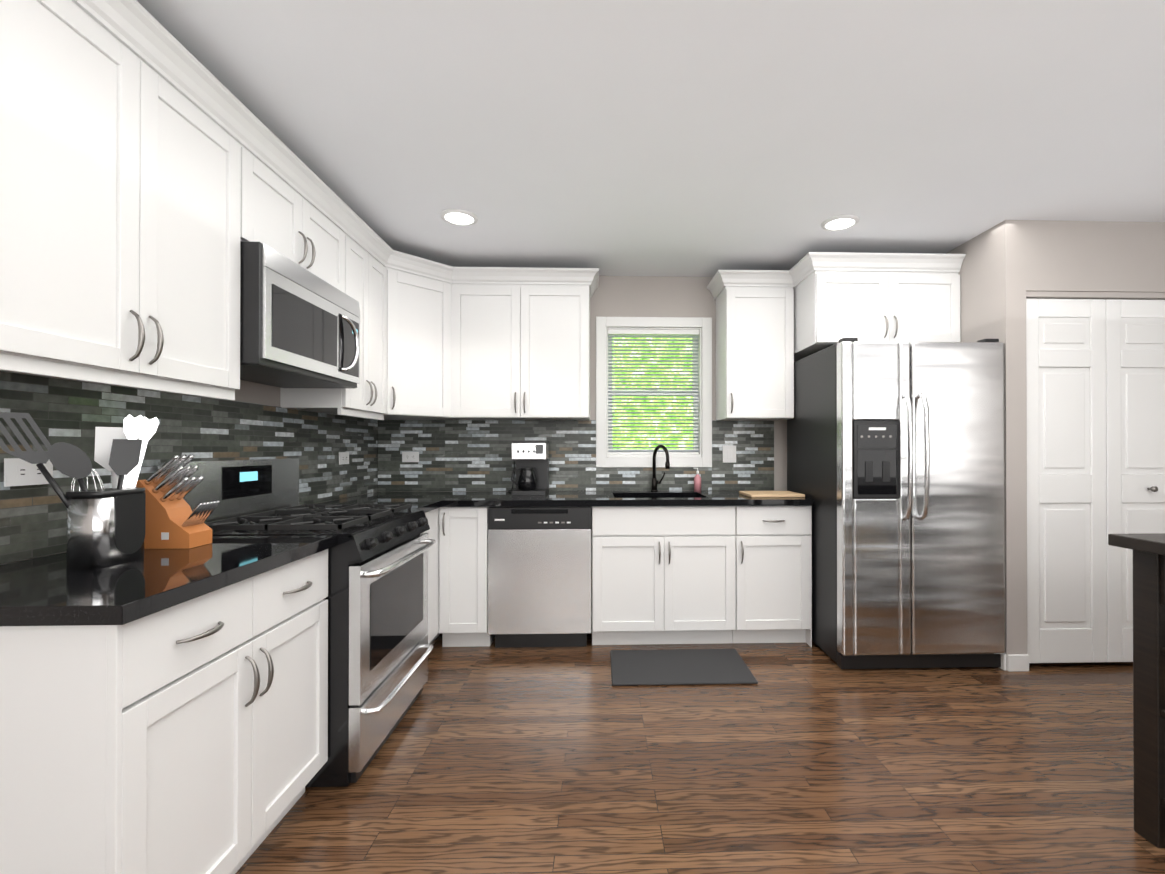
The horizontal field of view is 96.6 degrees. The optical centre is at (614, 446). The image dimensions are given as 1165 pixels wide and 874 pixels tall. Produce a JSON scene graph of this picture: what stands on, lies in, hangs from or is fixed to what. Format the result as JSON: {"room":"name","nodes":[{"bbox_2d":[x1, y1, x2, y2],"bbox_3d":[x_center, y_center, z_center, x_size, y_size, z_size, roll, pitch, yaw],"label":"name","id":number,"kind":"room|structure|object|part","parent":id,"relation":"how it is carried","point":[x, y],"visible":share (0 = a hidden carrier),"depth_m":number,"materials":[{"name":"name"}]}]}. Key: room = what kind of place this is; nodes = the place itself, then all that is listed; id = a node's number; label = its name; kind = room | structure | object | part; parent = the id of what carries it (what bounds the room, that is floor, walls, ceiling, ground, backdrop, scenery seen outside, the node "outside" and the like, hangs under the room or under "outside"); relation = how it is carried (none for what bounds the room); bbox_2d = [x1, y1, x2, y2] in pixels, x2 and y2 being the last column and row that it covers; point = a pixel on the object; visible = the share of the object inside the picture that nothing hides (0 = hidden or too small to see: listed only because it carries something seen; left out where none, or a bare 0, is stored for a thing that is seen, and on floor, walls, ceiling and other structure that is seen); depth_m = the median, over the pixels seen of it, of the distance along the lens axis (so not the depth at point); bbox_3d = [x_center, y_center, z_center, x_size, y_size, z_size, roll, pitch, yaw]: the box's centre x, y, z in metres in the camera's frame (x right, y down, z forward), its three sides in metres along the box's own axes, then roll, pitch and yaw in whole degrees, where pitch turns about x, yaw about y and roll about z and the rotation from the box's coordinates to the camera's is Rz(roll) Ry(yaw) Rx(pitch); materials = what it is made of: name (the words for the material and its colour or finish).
{"room":"kitchen","nodes":[
{"label":"kitchen","id":0,"kind":"room"},
{"bbox_2d":[0,380,372,564],"bbox_3d":[-1.678,-0.019,0.595,0.120,2.490,6.520,0,0,-2],"label":"wall","id":1,"kind":"structure","parent":0,"point":[255,393],"depth_m":2.43,"materials":[{"name":"beige paint"}]},
{"bbox_2d":[0,0,247,395],"bbox_3d":[-1.481,-0.694,1.435,0.322,0.987,0.816,0,0,-2],"label":"upper cabinet","id":2,"kind":"object","parent":1,"relation":"attached to","point":[154,172],"depth_m":1.38,"materials":[{"name":"white wood"}]},
{"bbox_2d":[0,371,377,563],"bbox_3d":[-1.670,0.059,2.376,0.008,0.517,2.720,0,0,-2],"label":"backsplash","id":3,"kind":"structure","parent":1,"relation":"attached to","point":[33,521],"depth_m":1.89,"materials":[{"name":"tile"}]},
{"bbox_2d":[4,458,52,486],"bbox_3d":[-1.624,0.069,1.437,0.008,0.075,0.118,0,0,-2],"label":"outlet","id":4,"kind":"object","parent":3,"relation":"attached to","point":[19,472],"visible":0.79,"depth_m":1.42,"materials":[{"name":"white plastic"}]},
{"bbox_2d":[339,452,348,464],"bbox_3d":[-1.681,0.071,3.216,0.008,0.075,0.118,0,0,-2],"label":"outlet","id":5,"kind":"object","parent":3,"relation":"attached to","point":[343,457],"visible":1,"depth_m":3.20,"materials":[{"name":"white plastic"}]},
{"bbox_2d":[248,116,347,294],"bbox_3d":[-1.506,-0.965,2.225,0.322,0.440,0.760,0,0,-2],"label":"upper cabinet","id":6,"kind":"object","parent":1,"relation":"attached to","point":[290,212],"depth_m":2.17,"materials":[{"name":"white wood"}]},
{"bbox_2d":[240,241,360,387],"bbox_3d":[-1.441,-0.513,2.226,0.435,0.439,0.756,0,0,-2],"label":"over-the-range microwave","id":7,"kind":"object","parent":6,"relation":"attached to","point":[299,326],"visible":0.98,"depth_m":2.07,"materials":[{"name":"silver metal"}]},
{"bbox_2d":[280,208,391,415],"bbox_3d":[-1.506,-0.688,2.890,0.365,0.987,0.566,0,0,-2],"label":"upper cabinet","id":8,"kind":"object","parent":1,"relation":"attached to","point":[369,256],"depth_m":2.86,"materials":[{"name":"white wood"}]},
{"bbox_2d":[377,276,795,615],"bbox_3d":[1.437,-0.006,3.897,6.320,2.490,0.120,0,0,-2],"label":"wall","id":9,"kind":"structure","parent":0,"point":[633,296],"depth_m":3.81,"materials":[{"name":"beige paint"}]},
{"bbox_2d":[349,249,459,419],"bbox_3d":[-1.367,-0.686,3.411,0.680,0.987,0.672,0,0,-2],"label":"upper cabinet","id":10,"kind":"object","parent":9,"relation":"attached to","point":[425,292],"depth_m":3.31,"materials":[{"name":"white wood"}]},
{"bbox_2d":[378,420,595,491],"bbox_3d":[-0.922,0.064,3.756,1.571,0.517,0.008,0,0,-2],"label":"backsplash","id":11,"kind":"structure","parent":9,"relation":"attached to","point":[465,455],"depth_m":3.75,"materials":[{"name":"tile"}]},
{"bbox_2d":[402,452,418,461],"bbox_3d":[-1.469,0.074,3.721,0.118,0.075,0.008,0,0,-2],"label":"electrical outlet","id":12,"kind":"object","parent":11,"relation":"attached to","point":[410,456],"visible":1,"depth_m":3.72,"materials":[{"name":"white plastic"}]},
{"bbox_2d":[460,267,591,420],"bbox_3d":[-0.659,-0.685,3.587,0.966,0.987,0.365,0,0,-2],"label":"upper cabinet","id":13,"kind":"object","parent":9,"relation":"attached to","point":[525,331],"depth_m":3.45,"materials":[{"name":"white wood"}]},
{"bbox_2d":[596,317,711,466],"bbox_3d":[0.286,-0.398,3.851,0.849,1.099,0.138,0,0,-2],"label":"kitchen window","id":14,"kind":"structure","parent":9,"relation":"in","point":[703,326],"depth_m":3.79,"materials":[{"name":"white wood"}]},
{"bbox_2d":[608,329,698,453],"bbox_3d":[0.286,-0.404,3.826,0.673,0.918,0.041,0,0,-2],"label":"window blinds","id":15,"kind":"object","parent":14,"relation":"attached to","point":[624,333],"visible":0.88,"depth_m":3.83,"materials":[{"name":"white plastic"}]},
{"bbox_2d":[596,467,711,490],"bbox_3d":[0.287,0.237,3.794,0.849,0.171,0.008,0,0,-2],"label":"backsplash","id":16,"kind":"structure","parent":9,"relation":"attached to","point":[635,478],"depth_m":3.79,"materials":[{"name":"tile"}]},
{"bbox_2d":[712,420,773,490],"bbox_3d":[0.943,0.065,3.816,0.463,0.517,0.008,0,0,-2],"label":"backsplash","id":17,"kind":"structure","parent":9,"relation":"attached to","point":[751,468],"depth_m":3.81,"materials":[{"name":"tile"}]},
{"bbox_2d":[723,446,735,462],"bbox_3d":[0.840,0.054,3.796,0.100,0.125,0.009,0,0,-2],"label":"electrical outlet","id":18,"kind":"object","parent":17,"relation":"attached to","point":[729,454],"visible":1,"depth_m":3.79,"materials":[{"name":"white plastic"}]},
{"bbox_2d":[712,268,795,420],"bbox_3d":[0.979,-0.685,3.661,0.464,0.987,0.322,0,0,-2],"label":"upper cabinet","id":19,"kind":"object","parent":9,"relation":"attached to","point":[756,309],"depth_m":3.51,"materials":[{"name":"white wood"}]},
{"bbox_2d":[796,252,963,360],"bbox_3d":[1.683,-0.908,3.523,0.908,0.542,0.648,0,0,-2],"label":"upper cabinet","id":20,"kind":"object","parent":9,"relation":"attached to","point":[885,297],"depth_m":3.20,"materials":[{"name":"white wood"}]},
{"bbox_3d":[0.250,-1.138,2.410,3.845,0.092,2.779,0,0,-2],"label":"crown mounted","id":21,"kind":"part","parent":20,"relation":"part of","materials":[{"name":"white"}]},
{"bbox_2d":[136,0,1164,276],"bbox_3d":[1.480,-1.314,0.702,6.440,0.100,6.520,0,0,-2],"label":"ceiling","id":22,"kind":"structure","parent":0,"point":[682,138],"depth_m":1.98,"materials":[{"name":"paint"}]},
{"bbox_2d":[440,209,477,225],"bbox_3d":[-0.849,-1.249,2.828,0.196,0.012,0.196,0,0,-2],"label":"recessed light","id":23,"kind":"object","parent":22,"relation":"in","point":[460,217],"visible":1,"depth_m":2.82,"materials":[{"name":"white plastic"}]},
{"bbox_2d":[821,215,858,230],"bbox_3d":[1.260,-1.248,2.896,0.196,0.012,0.196,0,0,-2],"label":"recessed light","id":24,"kind":"object","parent":22,"relation":"in","point":[839,222],"visible":1,"depth_m":2.89,"materials":[{"name":"white plastic"}]},
{"bbox_2d":[236,616,1164,873],"bbox_3d":[1.480,1.276,0.692,6.440,0.100,6.520,0,0,-2],"label":"floor","id":25,"kind":"structure","parent":0,"point":[802,758],"depth_m":1.93,"materials":[{"name":"brown wood"}]},
{"bbox_2d":[0,549,327,873],"bbox_3d":[-1.293,0.792,1.434,0.644,0.874,0.816,0,0,-2],"label":"base cabinet","id":26,"kind":"object","parent":25,"relation":"on","point":[189,736],"visible":0.98,"depth_m":1.17,"materials":[{"name":"white wood"}]},
{"bbox_2d":[0,535,335,625],"bbox_3d":[-1.308,0.333,1.426,0.652,0.039,0.836,0,0,-2],"label":"countertop","id":27,"kind":"structure","parent":26,"relation":"on","point":[50,590],"depth_m":1.24,"materials":[{"name":"black stone"}]},
{"bbox_2d":[0,412,158,568],"bbox_3d":[-1.417,0.111,1.361,0.204,0.404,0.272,0,0,-2],"label":"utensil holder","id":28,"kind":"object","parent":27,"relation":"on","point":[105,527],"visible":1,"depth_m":1.35,"materials":[{"name":"silver metal"}]},
{"bbox_2d":[135,454,219,548],"bbox_3d":[-1.395,0.170,1.641,0.224,0.289,0.096,0,0,-2],"label":"knife block","id":29,"kind":"object","parent":27,"relation":"on","point":[173,520],"visible":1,"depth_m":1.61,"materials":[{"name":"brown wood"}]},
{"bbox_2d":[158,458,435,786],"bbox_3d":[-1.251,0.645,2.227,0.770,1.175,0.754,0,0,-2],"label":"gas range","id":30,"kind":"object","parent":25,"relation":"on","point":[379,649],"visible":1,"depth_m":2.04,"materials":[{"name":"silver metal"}]},
{"bbox_2d":[423,508,439,644],"bbox_3d":[-1.349,0.799,3.175,0.644,0.874,1.136,0,0,-2],"label":"base cabinet","id":31,"kind":"object","parent":25,"relation":"on","point":[432,516],"visible":0.02,"depth_m":3.03,"materials":[{"name":"white wood"}]},
{"bbox_2d":[309,495,447,512],"bbox_3d":[-1.350,0.339,2.842,0.660,0.039,0.470,0,0,-2],"label":"countertop","id":32,"kind":"structure","parent":31,"relation":"on","point":[428,503],"depth_m":3.03,"materials":[{"name":"black stone"}]},
{"bbox_2d":[438,507,494,646],"bbox_3d":[-0.926,0.800,3.425,0.294,0.874,0.605,0,0,-2],"label":"base cabinet","id":33,"kind":"object","parent":25,"relation":"on","point":[463,531],"depth_m":3.13,"materials":[{"name":"white wood"}]},
{"bbox_2d":[488,506,591,647],"bbox_3d":[-0.464,0.801,3.434,0.622,0.872,0.616,0,0,-2],"label":"dishwasher","id":34,"kind":"object","parent":25,"relation":"on","point":[539,576],"visible":0.96,"depth_m":3.13,"materials":[{"name":"silver metal"}]},
{"bbox_2d":[610,649,757,685],"bbox_3d":[0.358,1.228,2.902,0.760,0.013,0.450,0,0,-2],"label":"kitchen mat","id":35,"kind":"object","parent":25,"relation":"on","point":[677,667],"visible":1,"depth_m":2.86,"materials":[{"name":"grey"}]},
{"bbox_2d":[702,506,811,646],"bbox_3d":[0.938,0.800,3.485,0.533,0.874,0.605,0,0,-2],"label":"base cabinet","id":36,"kind":"object","parent":25,"relation":"on","point":[757,560],"depth_m":3.19,"materials":[{"name":"white wood"}]},
{"bbox_2d":[343,491,813,506],"bbox_3d":[-0.246,0.448,3.444,2.904,0.251,0.653,0,0,-2],"label":"countertop","id":37,"kind":"structure","parent":36,"relation":"on","point":[465,498],"depth_m":3.17,"materials":[{"name":"black stone"}]},
{"bbox_2d":[511,441,548,495],"bbox_3d":[-0.582,0.142,3.541,0.244,0.360,0.260,0,0,-2],"label":"coffee maker","id":38,"kind":"object","parent":37,"relation":"on","point":[531,458],"visible":1,"depth_m":3.44,"materials":[{"name":"black plastic"}]},
{"bbox_2d":[650,445,669,491],"bbox_3d":[0.318,0.154,3.646,0.119,0.336,0.193,0,0,-2],"label":"bronze faucet","id":39,"kind":"object","parent":37,"relation":"on","point":[655,482],"visible":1,"depth_m":3.69,"materials":[{"name":"black metal"}]},
{"bbox_2d":[693,468,700,491],"bbox_3d":[0.590,0.236,3.709,0.057,0.174,0.052,0,0,-2],"label":"soap bottle","id":40,"kind":"object","parent":37,"relation":"on","point":[697,482],"visible":1,"depth_m":3.69,"materials":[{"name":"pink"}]},
{"bbox_2d":[739,491,804,497],"bbox_3d":[1.025,0.311,3.407,0.345,0.020,0.290,0,0,-2],"label":"cutting board","id":41,"kind":"object","parent":37,"relation":"on","point":[770,494],"visible":1,"depth_m":3.27,"materials":[{"name":"beige wood"}]},
{"bbox_2d":[787,338,1004,668],"bbox_3d":[1.682,0.319,3.215,0.911,1.835,0.917,0,0,-2],"label":"fridge","id":42,"kind":"object","parent":25,"relation":"on","point":[812,449],"depth_m":2.84,"materials":[{"name":"silver metal"}]},
{"bbox_2d":[853,421,899,497],"bbox_3d":[1.429,0.070,2.828,0.254,0.419,0.016,0,0,-2],"label":"dispenser","id":43,"kind":"object","parent":42,"relation":"attached to","point":[855,469],"visible":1,"depth_m":2.82,"materials":[{"name":"black plastic"}]},
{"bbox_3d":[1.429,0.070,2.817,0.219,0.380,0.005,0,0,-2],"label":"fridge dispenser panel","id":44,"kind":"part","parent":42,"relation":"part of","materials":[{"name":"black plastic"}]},
{"bbox_3d":[1.625,0.055,2.797,0.115,0.702,0.082,0,0,-2],"label":"fridge handle","id":45,"kind":"part","parent":42,"relation":"part of","materials":[{"name":"silver metal"}]},
{"bbox_3d":[1.693,0.282,2.871,0.911,1.717,0.078,0,0,-2],"label":"fridge door","id":46,"kind":"part","parent":42,"relation":"part of","materials":[{"name":"silver metal"}]},
{"bbox_2d":[1108,533,1164,847],"bbox_3d":[2.401,0.755,1.169,1.530,0.945,1.110,0,0,-2],"label":"kitchen island","id":47,"kind":"object","parent":25,"relation":"on","point":[1149,673],"visible":1,"depth_m":1.61,"materials":[{"name":"brown wood"}]},
{"bbox_2d":[946,233,981,341],"bbox_3d":[2.202,-0.008,3.421,0.117,2.490,0.880,0,0,-2],"label":"wall","id":48,"kind":"structure","parent":0,"point":[970,273],"depth_m":3.13,"materials":[{"name":"beige paint"}]},
{"bbox_2d":[999,654,1012,671],"bbox_3d":[2.140,1.192,3.347,0.018,0.090,1.013,0,0,-2],"label":"baseboard","id":49,"kind":"structure","parent":48,"relation":"attached to","point":[1003,656],"depth_m":2.85,"materials":[{"name":"white wood"}]},
{"bbox_2d":[982,220,1164,670],"bbox_3d":[3.333,-0.010,2.958,2.350,2.490,0.120,0,0,-2],"label":"wall","id":50,"kind":"structure","parent":0,"point":[1006,265],"depth_m":2.87,"materials":[{"name":"beige paint"}]},
{"bbox_2d":[1026,291,1164,662],"bbox_3d":[3.228,0.171,2.915,1.900,2.070,0.098,0,0,-2],"label":"bifold closet door","id":51,"kind":"structure","parent":50,"relation":"in","point":[1095,368],"depth_m":2.90,"materials":[{"name":"white wood"}]},
{"label":"outside","id":52,"kind":"structure","parent":0,"visible":0},
{"bbox_2d":[612,338,692,448],"bbox_3d":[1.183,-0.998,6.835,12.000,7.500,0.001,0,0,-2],"label":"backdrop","id":53,"kind":"structure","parent":52,"point":[652,397],"depth_m":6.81,"materials":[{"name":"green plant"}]}
]}

